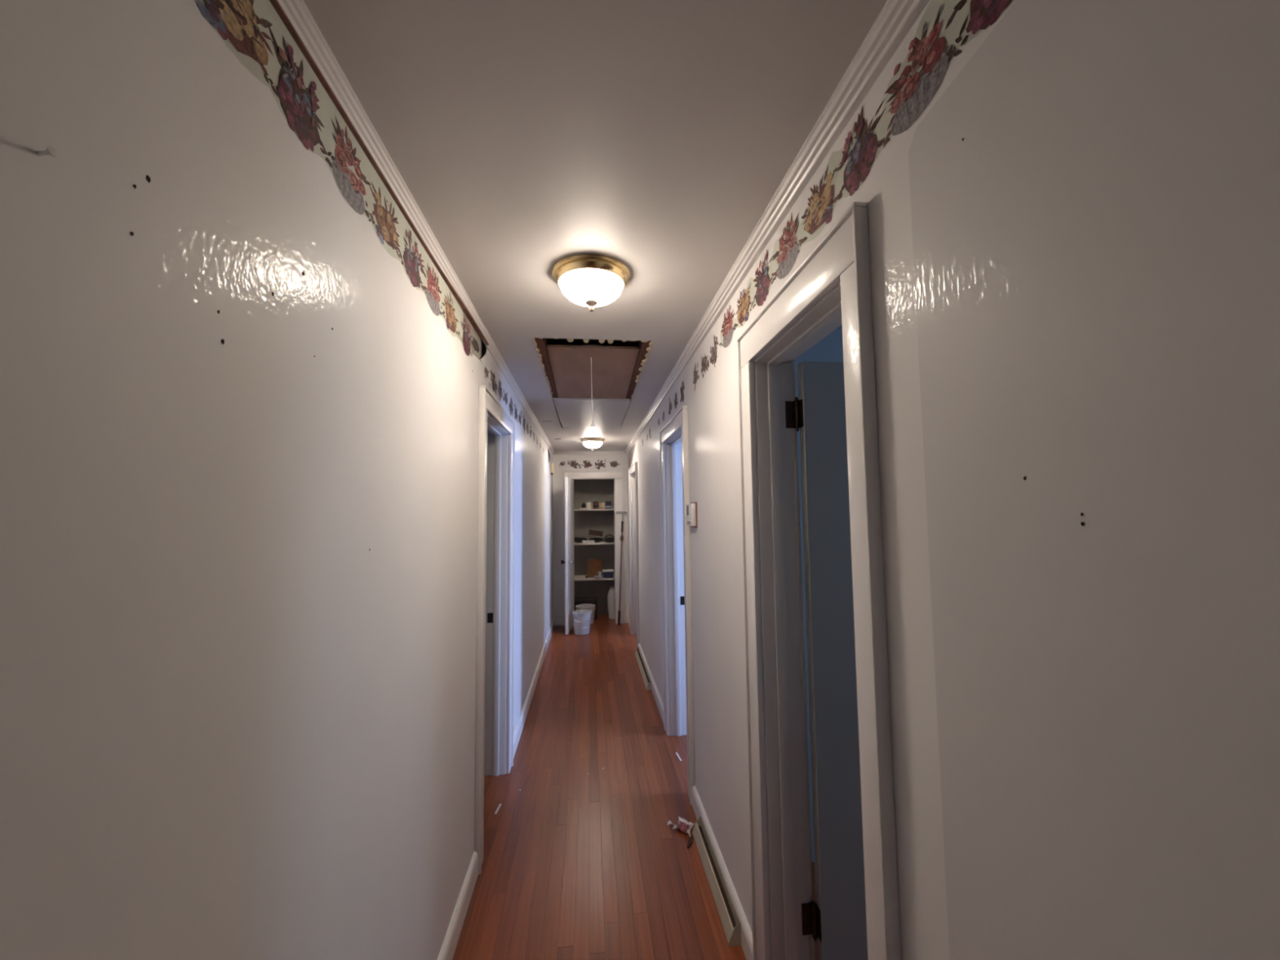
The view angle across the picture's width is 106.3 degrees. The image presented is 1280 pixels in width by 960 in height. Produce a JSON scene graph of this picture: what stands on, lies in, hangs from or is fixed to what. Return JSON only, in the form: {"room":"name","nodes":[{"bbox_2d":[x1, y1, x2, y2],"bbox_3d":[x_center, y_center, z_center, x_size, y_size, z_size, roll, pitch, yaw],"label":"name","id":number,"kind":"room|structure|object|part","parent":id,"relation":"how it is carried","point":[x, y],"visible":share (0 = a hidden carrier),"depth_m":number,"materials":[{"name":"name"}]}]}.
{"room":"house hallway","nodes":[
{"label":"house hallway","id":0,"kind":"room"},
{"bbox_2d":[0,0,552,959],"bbox_3d":[-0.837,0.525,2.536,0.123,2.440,8.480,0,-4,-6],"label":"wall","id":1,"kind":"structure","parent":0,"point":[238,439],"depth_m":0.65,"materials":[{"name":"paint"}]},
{"bbox_2d":[35,146,57,156],"bbox_3d":[-0.551,-0.303,0.442,0.019,0.008,0.007,0,-4,-6],"label":"nail","id":2,"kind":"object","parent":1,"relation":"attached to","point":[50,151],"visible":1,"depth_m":0.44,"materials":[{"name":"silver metal"}]},
{"bbox_2d":[197,0,488,370],"bbox_3d":[-0.618,-0.661,1.143,0.031,0.169,2.610,0,-4,-6],"label":"wallpaper border","id":3,"kind":"object","parent":1,"relation":"attached to","point":[252,30],"visible":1,"depth_m":0.93,"materials":[{"name":"paper"}]},
{"bbox_2d":[269,0,555,454],"bbox_3d":[-0.778,-0.666,2.623,0.026,0.055,8.480,0,-4,-6],"label":"trim","id":4,"kind":"structure","parent":1,"relation":"attached to","point":[295,15],"depth_m":1.10,"materials":[{"name":"white paint"}]},
{"bbox_2d":[437,851,478,959],"bbox_3d":[-0.509,1.537,0.172,0.019,0.098,3.856,0,-4,-6],"label":"baseboard","id":5,"kind":"structure","parent":1,"relation":"attached to","point":[451,940],"depth_m":1.81,"materials":[{"name":"white paint"}]},
{"bbox_2d":[474,385,515,874],"bbox_3d":[-0.838,0.668,2.594,0.172,2.161,0.903,0,-4,-6],"label":"door frame","id":6,"kind":"structure","parent":1,"relation":"in","point":[495,643],"depth_m":2.91,"materials":[{"name":"white paint"}]},
{"bbox_3d":[-0.729,0.688,2.202,0.022,2.066,0.084,0,-4,-6],"label":"casing","id":7,"kind":"part","parent":6,"relation":"part of","materials":[{"name":"white paint"}]},
{"bbox_3d":[-0.957,0.701,2.984,0.018,2.150,0.088,0,-4,-6],"label":"casing","id":8,"kind":"part","parent":6,"relation":"part of","materials":[{"name":"grey paint"}]},
{"bbox_3d":[-0.915,0.843,2.928,0.034,0.060,0.003,0,-4,-6],"label":"strike plate","id":9,"kind":"part","parent":6,"relation":"part of","materials":[{"name":"black metal"}]},
{"bbox_3d":[-0.784,-0.357,2.670,0.022,0.083,0.883,0,-4,-6],"label":"casing","id":10,"kind":"part","parent":6,"relation":"part of","materials":[{"name":"white paint"}]},
{"bbox_3d":[-0.813,0.742,2.995,0.022,2.066,0.084,0,-4,-6],"label":"casing","id":11,"kind":"part","parent":6,"relation":"part of","materials":[{"name":"white paint"}]},
{"bbox_2d":[484,366,544,452],"bbox_3d":[-0.926,-0.432,3.897,0.001,0.155,3.149,0,-4,-6],"label":"wallpaper border","id":12,"kind":"object","parent":1,"relation":"attached to","point":[494,384],"visible":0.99,"depth_m":2.97,"materials":[{"name":"multicoloured paper"}]},
{"bbox_2d":[513,618,554,758],"bbox_3d":[-1.005,1.853,4.826,0.019,0.098,3.721,0,-4,-6],"label":"baseboard","id":13,"kind":"structure","parent":1,"relation":"attached to","point":[517,735],"depth_m":3.97,"materials":[{"name":"white paint"}]},
{"bbox_2d":[551,462,554,475],"bbox_3d":[-1.183,-0.151,6.475,0.035,0.150,0.122,0,-4,-6],"label":"door chime","id":14,"kind":"object","parent":1,"relation":"attached to","point":[552,464],"visible":1,"depth_m":6.42,"materials":[{"name":"beige plastic"}]},
{"bbox_2d":[552,452,629,622],"bbox_3d":[-0.703,0.811,6.863,1.307,2.440,0.115,0,-4,-6],"label":"wall","id":15,"kind":"structure","parent":0,"point":[557,477],"depth_m":6.81,"materials":[{"name":"paint"}]},
{"bbox_2d":[554,617,564,626],"bbox_3d":[-1.126,1.978,6.672,0.130,0.098,0.016,0,-4,-6],"label":"baseboard","id":16,"kind":"structure","parent":15,"relation":"attached to","point":[560,621],"depth_m":6.67,"materials":[{"name":"white paint"}]},
{"bbox_2d":[555,451,624,454],"bbox_3d":[-0.718,-0.390,6.870,0.993,0.042,0.030,0,-4,-6],"label":"trim","id":17,"kind":"structure","parent":15,"relation":"attached to","point":[556,452],"depth_m":6.87,"materials":[{"name":"white paint"}]},
{"bbox_2d":[559,459,620,469],"bbox_3d":[-0.716,-0.223,6.873,0.872,0.156,0.001,0,-4,-6],"label":"wallpaper border","id":18,"kind":"object","parent":15,"relation":"attached to","point":[573,464],"visible":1,"depth_m":6.87,"materials":[{"name":"multicoloured paper"}]},
{"bbox_2d":[563,471,624,626],"bbox_3d":[-0.659,0.951,6.843,0.843,2.158,0.145,0,-4,-6],"label":"door frame","id":19,"kind":"structure","parent":15,"relation":"in","point":[617,476],"depth_m":6.83,"materials":[{"name":"white paint"}]},
{"bbox_2d":[560,476,574,634],"bbox_3d":[-0.970,0.983,6.461,0.168,2.022,0.567,0,-4,-6],"label":"door","id":20,"kind":"structure","parent":19,"relation":"attached to","point":[569,482],"depth_m":6.28,"materials":[{"name":"white paint"}]},
{"bbox_3d":[-0.665,-0.066,6.857,0.815,0.095,0.022,0,-4,-6],"label":"casing","id":21,"kind":"part","parent":19,"relation":"part of","materials":[{"name":"white paint"}]},
{"bbox_3d":[-0.299,1.002,6.824,0.105,2.046,0.022,0,-4,-6],"label":"casing","id":22,"kind":"part","parent":19,"relation":"part of","materials":[{"name":"white paint"}]},
{"bbox_2d":[573,479,614,614],"bbox_3d":[-0.696,0.834,7.207,0.960,2.440,0.570,0,-4,-6],"label":"wall","id":23,"kind":"structure","parent":0,"point":[584,491],"depth_m":7.44,"materials":[{"name":"paint"}]},
{"bbox_2d":[573,508,614,581],"bbox_3d":[-0.695,0.975,7.203,0.860,1.072,0.460,0,-4,-6],"label":"closet shelving","id":24,"kind":"object","parent":23,"relation":"attached to","point":[576,578],"visible":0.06,"depth_m":7.00,"materials":[{"name":"paint"}]},
{"bbox_2d":[573,537,587,542],"bbox_3d":[-0.897,0.894,7.174,0.236,0.084,0.135,0,-4,-6],"label":"cloth","id":25,"kind":"object","parent":24,"relation":"on","point":[577,540],"visible":0.79,"depth_m":7.13,"materials":[{"name":"black fabric"}]},
{"bbox_2d":[582,540,595,543],"bbox_3d":[-0.754,0.907,7.027,0.185,0.036,0.105,0,-4,-6],"label":"paper stack","id":26,"kind":"object","parent":24,"relation":"on","point":[583,541],"visible":1,"depth_m":6.98,"materials":[{"name":"white paper"}]},
{"bbox_2d":[586,502,591,509],"bbox_3d":[-0.759,0.377,7.095,0.066,0.108,0.066,0,-4,-6],"label":"can","id":27,"kind":"object","parent":24,"relation":"on","point":[588,504],"visible":1,"depth_m":7.07,"materials":[{"name":"beige metal"}]},
{"bbox_3d":[-0.701,0.452,7.238,0.860,0.022,0.460,0,-4,-6],"label":"shelf","id":28,"kind":"part","parent":24,"relation":"part of","materials":[{"name":"paint"}]},
{"bbox_3d":[-0.689,1.459,7.170,0.860,0.022,0.460,0,-4,-6],"label":"shelf","id":29,"kind":"part","parent":24,"relation":"part of","materials":[{"name":"paint"}]},
{"bbox_3d":[-0.695,0.948,7.205,0.860,0.022,0.460,0,-4,-6],"label":"shelf","id":30,"kind":"part","parent":24,"relation":"part of","materials":[{"name":"paint"}]},
{"bbox_2d":[587,559,602,577],"bbox_3d":[-0.670,1.317,7.173,0.220,0.262,0.138,0,-4,-6],"label":"bag","id":31,"kind":"object","parent":24,"relation":"on","point":[594,566],"visible":0.88,"depth_m":7.11,"materials":[{"name":"paper"}]},
{"bbox_2d":[592,501,598,509],"bbox_3d":[-0.655,0.376,7.106,0.085,0.110,0.085,0,-4,-6],"label":"can","id":32,"kind":"object","parent":24,"relation":"on","point":[595,504],"visible":1,"depth_m":7.07,"materials":[{"name":"red metal"}]},
{"bbox_2d":[589,537,604,542],"bbox_3d":[-0.655,0.900,7.212,0.196,0.072,0.188,2,-5,-35],"label":"bag","id":33,"kind":"object","parent":24,"relation":"on","point":[595,539],"visible":0.83,"depth_m":7.16,"materials":[{"name":"black plastic"}]},
{"bbox_2d":[588,529,603,536],"bbox_3d":[-0.666,0.798,7.218,0.218,0.106,0.100,0,-4,-6],"label":"shoe box","id":34,"kind":"object","parent":33,"relation":"on","point":[593,532],"visible":1,"depth_m":7.17,"materials":[{"name":"brown cardboard"}]},
{"bbox_2d":[593,575,601,578],"bbox_3d":[-0.613,1.418,6.980,0.128,0.032,0.128,0,-4,-6],"label":"shallow bowl","id":35,"kind":"object","parent":24,"relation":"on","point":[595,576],"visible":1,"depth_m":6.95,"materials":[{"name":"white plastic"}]},
{"bbox_2d":[597,571,602,577],"bbox_3d":[-0.591,1.395,7.054,0.072,0.088,0.072,0,-4,-6],"label":"cup","id":36,"kind":"object","parent":24,"relation":"on","point":[599,573],"visible":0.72,"depth_m":7.03,"materials":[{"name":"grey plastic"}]},
{"bbox_2d":[599,502,604,509],"bbox_3d":[-0.565,0.378,7.116,0.081,0.106,0.081,0,-4,-6],"label":"can","id":37,"kind":"object","parent":24,"relation":"on","point":[602,504],"visible":0.94,"depth_m":7.08,"materials":[{"name":"brown metal"}]},
{"bbox_2d":[602,568,613,577],"bbox_3d":[-0.469,1.380,7.058,0.159,0.114,0.112,0,-4,-6],"label":"tub","id":38,"kind":"object","parent":24,"relation":"on","point":[608,573],"visible":1,"depth_m":7.01,"materials":[{"name":"blue plastic"}]},
{"bbox_3d":[-0.469,1.335,7.061,0.159,0.024,0.112,0,-4,-6],"label":"lid","id":39,"kind":"part","parent":38,"relation":"part of","materials":[{"name":"white plastic"}]},
{"bbox_2d":[605,501,611,508],"bbox_3d":[-0.471,0.375,7.126,0.087,0.110,0.087,0,-4,-6],"label":"can","id":40,"kind":"object","parent":24,"relation":"on","point":[608,504],"visible":0.94,"depth_m":7.09,"materials":[{"name":"blue metal"}]},
{"bbox_2d":[604,534,614,542],"bbox_3d":[-0.450,0.866,7.085,0.158,0.117,0.100,0,-4,-6],"label":"handbag","id":41,"kind":"object","parent":24,"relation":"on","point":[609,540],"visible":0.98,"depth_m":7.05,"materials":[{"name":"black leather"}]},
{"bbox_3d":[-0.840,0.422,7.084,0.116,0.018,0.116,0,-4,-6],"label":"saucer","id":42,"kind":"object","parent":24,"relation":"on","visible":0},
{"bbox_2d":[581,502,586,507],"bbox_3d":[-0.831,0.377,7.088,0.072,0.097,0.072,0,-4,-6],"label":"round pot","id":43,"kind":"object","parent":42,"relation":"on","point":[583,505],"visible":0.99,"depth_m":7.06,"materials":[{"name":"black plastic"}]},
{"bbox_2d":[303,0,887,451],"bbox_3d":[-0.272,-0.945,2.754,1.307,0.511,8.595,0,-4,-6],"label":"ceiling","id":44,"kind":"structure","parent":0,"point":[654,137],"depth_m":1.11,"materials":[{"name":"paint"}]},
{"bbox_2d":[551,253,630,311],"bbox_3d":[-0.178,-0.686,1.759,0.288,0.142,0.288,0,-4,-6],"label":"ceiling light","id":45,"kind":"object","parent":44,"relation":"attached to","point":[591,281],"visible":1,"depth_m":1.68,"materials":[{"name":"white glass"}]},
{"bbox_3d":[-0.178,-0.688,1.759,0.235,0.072,0.235,0,-4,-6],"label":"lamp shade","id":46,"kind":"part","parent":45,"relation":"part of","materials":[{"name":"white glass"}]},
{"bbox_2d":[580,437,604,450],"bbox_3d":[-0.567,-0.417,5.733,0.288,0.142,0.288,0,-4,-6],"label":"ceiling light","id":47,"kind":"object","parent":44,"relation":"attached to","point":[590,442],"visible":1,"depth_m":5.65,"materials":[{"name":"white glass"}]},
{"bbox_3d":[-0.567,-0.418,5.734,0.235,0.072,0.235,0,-4,-6],"label":"lamp shade","id":48,"kind":"part","parent":47,"relation":"part of","materials":[{"name":"white glass"}]},
{"bbox_2d":[533,337,653,428],"bbox_3d":[-0.364,-0.512,3.664,0.640,0.513,2.609,0,-4,-6],"label":"attic hatch","id":49,"kind":"object","parent":44,"relation":"attached to","point":[602,380],"visible":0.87,"depth_m":3.21,"materials":[{"name":"paint"}]},
{"bbox_3d":[-0.583,-0.742,3.050,0.040,0.130,1.281,0,-4,-6],"label":"frame rail","id":50,"kind":"part","parent":49,"relation":"part of","materials":[{"name":"brown wood"}]},
{"bbox_3d":[-0.283,-0.524,2.828,0.011,0.408,0.004,0,-4,-6],"label":"pull cord","id":51,"kind":"part","parent":49,"relation":"part of","materials":[{"name":"white fabric"}]},
{"bbox_3d":[-0.277,-0.331,2.815,0.028,0.038,0.027,0,-4,-6],"label":"cord knob","id":52,"kind":"part","parent":49,"relation":"part of","materials":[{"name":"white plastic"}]},
{"bbox_3d":[-0.316,-0.696,3.207,0.520,0.056,1.017,0,-4,-6],"label":"plywood panel","id":53,"kind":"part","parent":49,"relation":"part of","materials":[{"name":"brown wood"}]},
{"bbox_3d":[-0.022,-0.745,3.110,0.040,0.130,1.281,0,-4,-6],"label":"frame rail","id":54,"kind":"part","parent":49,"relation":"part of","materials":[{"name":"brown wood"}]},
{"bbox_2d":[452,613,817,959],"bbox_3d":[-0.140,1.687,1.382,8.000,0.050,13.000,0,-4,-6],"label":"floor","id":55,"kind":"structure","parent":0,"point":[576,864],"depth_m":2.34,"materials":[{"name":"brown wood"}]},
{"bbox_2d":[494,804,501,813],"bbox_3d":[-0.753,1.745,2.543,0.010,0.004,0.085,-1,-4,2],"label":"strip","id":56,"kind":"object","parent":55,"relation":"on","point":[500,805],"visible":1,"depth_m":2.54,"materials":[{"name":"white"}]},
{"bbox_2d":[572,609,591,635],"bbox_3d":[-0.757,1.853,6.244,0.258,0.276,0.258,0,-4,-6],"label":"bucket","id":57,"kind":"object","parent":55,"relation":"on","point":[581,618],"visible":1,"depth_m":6.15,"materials":[{"name":"white plastic"}]},
{"bbox_2d":[575,604,595,623],"bbox_3d":[-0.775,1.910,6.823,0.284,0.241,0.284,0,-4,-6],"label":"bucket","id":58,"kind":"object","parent":55,"relation":"on","point":[580,606],"visible":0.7,"depth_m":6.77,"materials":[{"name":"white plastic"}]},
{"bbox_2d":[573,595,597,619],"bbox_3d":[-0.820,1.908,7.146,0.374,0.292,0.244,0,-4,-6],"label":"storage box","id":59,"kind":"object","parent":55,"relation":"on","point":[578,600],"visible":0.52,"depth_m":7.05,"materials":[{"name":"black plastic"}]},
{"bbox_3d":[-0.821,1.773,7.155,0.374,0.022,0.244,0,-4,-6],"label":"lid","id":60,"kind":"part","parent":59,"relation":"part of","materials":[{"name":"grey plastic"}]},
{"bbox_2d":[607,586,614,618],"bbox_3d":[-0.375,1.817,7.134,0.222,0.460,0.222,0,-4,-6],"label":"trash bag","id":61,"kind":"object","parent":55,"relation":"on","point":[611,597],"visible":0.5,"depth_m":7.05,"materials":[{"name":"grey plastic"}]},
{"bbox_2d":[614,511,626,625],"bbox_3d":[-0.260,1.225,6.729,0.169,1.581,0.121,0,-4,-6],"label":"mop","id":62,"kind":"object","parent":55,"relation":"on","point":[615,512],"visible":1,"depth_m":6.73,"materials":[{"name":"brown wood"}]},
{"bbox_2d":[635,647,651,690],"bbox_3d":[0.020,1.844,4.745,0.046,0.080,1.060,0,-4,-6],"label":"floor vent","id":63,"kind":"object","parent":55,"relation":"in","point":[647,682],"visible":1,"depth_m":4.63,"materials":[{"name":"beige metal"}]},
{"bbox_2d":[637,651,648,683],"bbox_3d":[0.023,1.865,4.744,0.034,0.034,1.052,0,-4,-6],"label":"grille","id":64,"kind":"object","parent":63,"relation":"attached to","point":[640,662],"depth_m":4.67,"materials":[{"name":"brown"}]},
{"bbox_2d":[665,816,695,837],"bbox_3d":[0.207,1.706,2.380,0.171,0.030,0.103,-4,-5,39],"label":"wrapper","id":65,"kind":"object","parent":55,"relation":"on","point":[685,826],"visible":0.99,"depth_m":2.37,"materials":[{"name":"white plastic"}]},
{"bbox_2d":[687,835,693,848],"bbox_3d":[0.237,1.711,2.264,0.017,0.010,0.080,-2,-4,20],"label":"scrap","id":66,"kind":"object","parent":55,"relation":"on","point":[691,839],"visible":1,"depth_m":2.26,"materials":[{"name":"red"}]},
{"bbox_2d":[692,816,741,946],"bbox_3d":[0.309,1.660,2.032,0.046,0.080,0.610,0,-4,-6],"label":"floor vent","id":67,"kind":"object","parent":55,"relation":"in","point":[727,913],"visible":1,"depth_m":1.95,"materials":[{"name":"beige metal"}]},
{"bbox_2d":[697,826,736,928],"bbox_3d":[0.312,1.681,2.031,0.034,0.034,0.602,0,-4,-6],"label":"grille","id":68,"kind":"object","parent":67,"relation":"attached to","point":[726,915],"depth_m":1.98,"materials":[{"name":"brown"}]},
{"bbox_2d":[794,328,843,862],"bbox_3d":[1.810,0.397,1.098,2.470,2.440,2.650,0,-4,-6],"label":"wall","id":69,"kind":"structure","parent":0,"point":[829,348],"depth_m":2.25,"materials":[{"name":"paint"}]},
{"bbox_2d":[627,0,1279,959],"bbox_3d":[0.338,0.519,2.662,0.127,2.440,8.480,0,-4,-6],"label":"wall","id":70,"kind":"structure","parent":0,"point":[1074,242],"depth_m":0.56,"materials":[{"name":"paint"}]},
{"bbox_2d":[627,615,630,628],"bbox_3d":[-0.134,1.954,6.500,0.019,0.098,0.571,0,-4,-6],"label":"baseboard","id":71,"kind":"structure","parent":70,"relation":"attached to","point":[628,618],"depth_m":6.58,"materials":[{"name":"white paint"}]},
{"bbox_2d":[628,443,635,467],"bbox_3d":[-0.108,-0.297,6.243,0.001,0.235,1.130,0,-4,-6],"label":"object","id":72,"kind":"object","parent":70,"relation":"attached to","point":[631,452],"visible":0.9,"depth_m":6.28,"materials":[{"name":"white paint"}]},
{"bbox_2d":[628,462,639,648],"bbox_3d":[-0.006,0.887,5.871,0.172,2.141,0.848,0,-4,-6],"label":"door","id":73,"kind":"structure","parent":70,"relation":"in","point":[633,470],"depth_m":6.16,"materials":[{"name":"white paint"}]},
{"bbox_3d":[-0.111,0.959,6.230,0.022,2.046,0.084,0,-4,-6],"label":"casing","id":74,"kind":"part","parent":73,"relation":"part of","materials":[{"name":"white paint"}]},
{"bbox_3d":[-0.084,-0.129,5.931,0.022,0.083,0.828,0,-4,-6],"label":"casing","id":75,"kind":"part","parent":73,"relation":"part of","materials":[{"name":"white paint"}]},
{"bbox_2d":[637,643,663,724],"bbox_3d":[0.089,1.812,4.412,0.019,0.098,1.942,0,-4,-6],"label":"baseboard","id":76,"kind":"structure","parent":70,"relation":"attached to","point":[655,693],"depth_m":3.99,"materials":[{"name":"white paint"}]},
{"bbox_2d":[659,405,694,804],"bbox_3d":[0.291,0.687,3.081,0.172,2.161,0.893,0,-4,-6],"label":"door frame","id":77,"kind":"structure","parent":70,"relation":"in","point":[677,624],"depth_m":3.39,"materials":[{"name":"white paint"}]},
{"bbox_3d":[0.184,0.761,3.462,0.022,2.066,0.084,0,-4,-6],"label":"casing","id":78,"kind":"part","parent":77,"relation":"part of","materials":[{"name":"white paint"}]},
{"bbox_3d":[0.213,-0.338,3.143,0.022,0.083,0.873,0,-4,-6],"label":"casing","id":79,"kind":"part","parent":77,"relation":"part of","materials":[{"name":"white paint"}]},
{"bbox_3d":[0.305,0.861,3.420,0.034,0.060,0.003,0,-4,-6],"label":"strike plate","id":80,"kind":"part","parent":77,"relation":"part of","materials":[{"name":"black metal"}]},
{"bbox_3d":[0.267,0.708,2.680,0.022,2.066,0.084,0,-4,-6],"label":"casing","id":81,"kind":"part","parent":77,"relation":"part of","materials":[{"name":"white paint"}]},
{"bbox_2d":[642,335,718,445],"bbox_3d":[0.180,-0.479,3.540,0.001,0.165,2.981,0,-4,-6],"label":"wallpaper border","id":82,"kind":"object","parent":70,"relation":"attached to","point":[704,363],"visible":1,"depth_m":2.40,"materials":[{"name":"multicoloured paper"}]},
{"bbox_2d":[686,502,697,527],"bbox_3d":[0.274,0.185,2.555,0.030,0.133,0.147,0,-4,-6],"label":"thermostat","id":83,"kind":"object","parent":70,"relation":"attached to","point":[691,508],"visible":1,"depth_m":2.50,"materials":[{"name":"white plastic"}]},
{"bbox_3d":[0.287,0.185,2.557,0.004,0.133,0.147,0,-4,-6],"label":"plate","id":84,"kind":"part","parent":83,"relation":"part of","materials":[{"name":"white plastic"}]},
{"bbox_2d":[691,786,752,959],"bbox_3d":[0.339,1.653,2.068,0.019,0.098,0.997,0,-4,-6],"label":"baseboard","id":85,"kind":"structure","parent":70,"relation":"attached to","point":[746,932],"depth_m":1.91,"materials":[{"name":"white paint"}]},
{"bbox_2d":[624,0,929,454],"bbox_3d":[0.245,-0.675,2.733,0.042,0.046,8.480,0,-4,-6],"label":"trim","id":86,"kind":"structure","parent":70,"relation":"attached to","point":[896,18],"depth_m":1.12,"materials":[{"name":"white paint"}]},
{"bbox_2d":[737,201,901,959],"bbox_3d":[0.773,0.554,1.298,0.751,2.179,0.772,0,-4,-6],"label":"door frame","id":87,"kind":"structure","parent":70,"relation":"in","point":[855,915],"depth_m":1.51,"materials":[{"name":"white paint"}]},
{"bbox_3d":[0.384,0.634,1.587,0.022,2.066,0.084,0,-4,-6],"label":"casing","id":88,"kind":"part","parent":87,"relation":"part of","materials":[{"name":"white paint"}]},
{"bbox_3d":[0.405,-0.470,1.333,0.022,0.101,0.743,0,-4,-6],"label":"casing","id":89,"kind":"part","parent":87,"relation":"part of","materials":[{"name":"white paint"}]},
{"bbox_3d":[0.526,0.592,1.607,0.018,2.150,0.088,0,-4,-6],"label":"casing","id":90,"kind":"part","parent":87,"relation":"part of","materials":[{"name":"grey paint"}]},
{"bbox_3d":[0.454,0.589,0.926,0.022,2.066,0.069,0,-4,-6],"label":"casing","id":91,"kind":"part","parent":87,"relation":"part of","materials":[{"name":"white paint"}]},
{"bbox_2d":[719,0,1013,347],"bbox_3d":[0.448,-0.680,1.010,0.003,0.169,2.100,0,-4,-6],"label":"wallpaper border","id":92,"kind":"object","parent":70,"relation":"attached to","point":[945,26],"visible":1,"depth_m":0.90,"materials":[{"name":"multicoloured paper"}]},
{"bbox_3d":[0.604,0.414,-0.398,0.004,2.236,2.338,0,-4,-6],"label":"wall panel","id":93,"kind":"part","parent":70,"relation":"part of","materials":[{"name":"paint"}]}
]}

